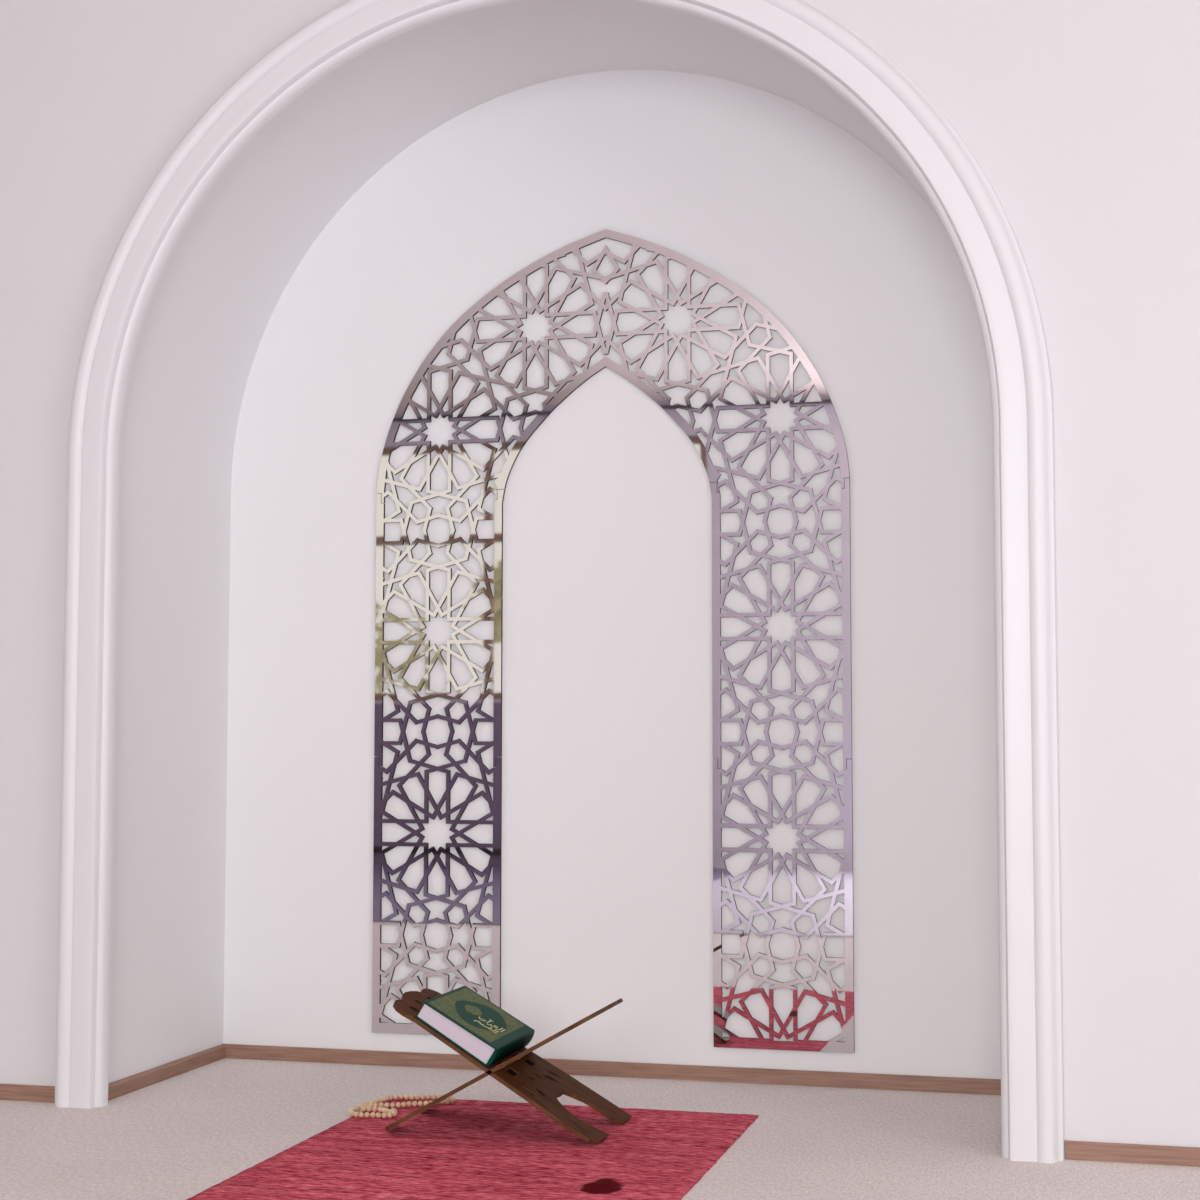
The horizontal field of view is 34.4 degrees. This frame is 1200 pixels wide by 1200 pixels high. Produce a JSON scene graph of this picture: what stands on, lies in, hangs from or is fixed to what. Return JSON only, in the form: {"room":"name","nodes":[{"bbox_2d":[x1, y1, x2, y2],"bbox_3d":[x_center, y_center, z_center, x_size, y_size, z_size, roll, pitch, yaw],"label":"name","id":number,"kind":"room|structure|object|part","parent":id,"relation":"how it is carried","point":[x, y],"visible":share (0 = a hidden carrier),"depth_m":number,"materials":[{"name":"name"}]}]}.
{"room":"mosque","nodes":[
{"label":"mosque","id":0,"kind":"room"},
{"bbox_2d":[0,0,1199,1157],"bbox_3d":[0.626,-0.339,3.919,9.600,2.850,0.012,-1,-4,15],"label":"wall","id":1,"kind":"structure","parent":0,"point":[1081,118],"depth_m":3.86,"materials":[{"name":"paint"}]},
{"bbox_2d":[0,1083,54,1102],"bbox_3d":[-2.609,1.121,4.670,2.914,0.034,0.011,-1,-4,15],"label":"baseboard","id":2,"kind":"structure","parent":1,"relation":"attached to","point":[13,1092],"depth_m":4.31,"materials":[{"name":"brown wood"}]},
{"bbox_2d":[108,0,938,1083],"bbox_3d":[-0.065,-0.132,4.421,2.100,2.505,0.628,-1,-4,15],"label":"wall niche","id":3,"kind":"object","parent":1,"relation":"in","point":[213,301],"visible":0.5,"depth_m":4.63,"materials":[{"name":"paint"}]},
{"bbox_2d":[108,1044,1000,1100],"bbox_3d":[-0.065,1.101,4.341,2.000,0.034,0.620,-1,-4,15],"label":"baseboard","id":4,"kind":"structure","parent":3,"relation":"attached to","point":[118,1088],"depth_m":4.59,"materials":[{"name":"brown wood"}]},
{"bbox_2d":[55,0,1064,1162],"bbox_3d":[-0.156,-0.160,4.081,2.168,2.514,0.055,-1,-4,15],"label":"trim","id":5,"kind":"structure","parent":1,"relation":"attached to","point":[974,219],"depth_m":3.97,"materials":[{"name":"white paint"}]},
{"bbox_2d":[1065,1140,1199,1166],"bbox_3d":[3.079,1.023,3.160,4.514,0.034,0.011,-1,-4,15],"label":"baseboard","id":6,"kind":"structure","parent":1,"relation":"attached to","point":[1074,1150],"depth_m":3.70,"materials":[{"name":"brown wood"}]},
{"bbox_2d":[0,1058,1199,1199],"bbox_3d":[-0.113,0.944,1.056,9.800,0.100,7.200,-1,-4,15],"label":"floor","id":7,"kind":"structure","parent":0,"point":[181,1136],"depth_m":3.92,"materials":[{"name":"beige carpet"}]},
{"bbox_2d":[187,1097,757,1199],"bbox_3d":[-0.226,1.067,3.642,0.834,0.005,1.268,-1,-4,15],"label":"rug","id":8,"kind":"object","parent":7,"relation":"on","point":[462,1149],"visible":0.95,"depth_m":3.72,"materials":[{"name":"red fabric"}]},
{"bbox_2d":[349,1094,455,1117],"bbox_3d":[-0.440,1.097,4.216,0.146,0.022,0.281,-3,-5,37],"label":"beads","id":9,"kind":"object","parent":8,"relation":"on","point":[372,1105],"visible":0.94,"depth_m":4.21,"materials":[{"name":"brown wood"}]},
{"bbox_2d":[385,989,630,1143],"bbox_3d":[-0.187,0.952,4.005,0.470,0.275,0.304,-1,-4,15],"label":"book stand","id":10,"kind":"object","parent":8,"relation":"on","point":[531,1077],"visible":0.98,"depth_m":3.92,"materials":[{"name":"brown wood"}]},
{"bbox_2d":[415,986,534,1066],"bbox_3d":[-0.257,0.881,4.020,0.176,0.125,0.258,-1,-4,15],"label":"book","id":11,"kind":"object","parent":10,"relation":"on","point":[483,1030],"visible":1,"depth_m":3.95,"materials":[{"name":"teal paper"}]},
{"bbox_2d":[223,70,1000,1078],"bbox_3d":[0.026,-0.156,4.766,2.400,2.600,0.080,-1,-4,15],"label":"wall","id":12,"kind":"structure","parent":0,"point":[607,855],"depth_m":4.71,"materials":[{"name":"paint"}]},
{"bbox_2d":[372,229,854,1052],"bbox_3d":[0.014,0.073,4.707,1.191,1.975,0.009,-1,-4,15],"label":"wall panel","id":13,"kind":"object","parent":12,"relation":"attached to","point":[554,399],"visible":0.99,"depth_m":4.72,"materials":[{"name":"silver metal"}]},
{"bbox_3d":[-0.402,0.727,4.773,0.331,0.678,0.009,-1,-4,15],"label":"leg","id":14,"kind":"part","parent":13,"relation":"part of","materials":[{"name":"silver metal"}]},
{"bbox_3d":[-0.399,0.071,4.817,0.337,0.685,0.009,-1,-4,15],"label":"leg","id":15,"kind":"part","parent":13,"relation":"part of","materials":[{"name":"silver metal"}]},
{"bbox_3d":[0.427,0.057,4.598,0.337,0.685,0.009,-1,-4,15],"label":"leg","id":16,"kind":"part","parent":13,"relation":"part of","materials":[{"name":"silver metal"}]},
{"bbox_3d":[0.429,0.713,4.553,0.331,0.678,0.009,-1,-4,15],"label":"leg","id":17,"kind":"part","parent":13,"relation":"part of","materials":[{"name":"silver metal"}]}
]}

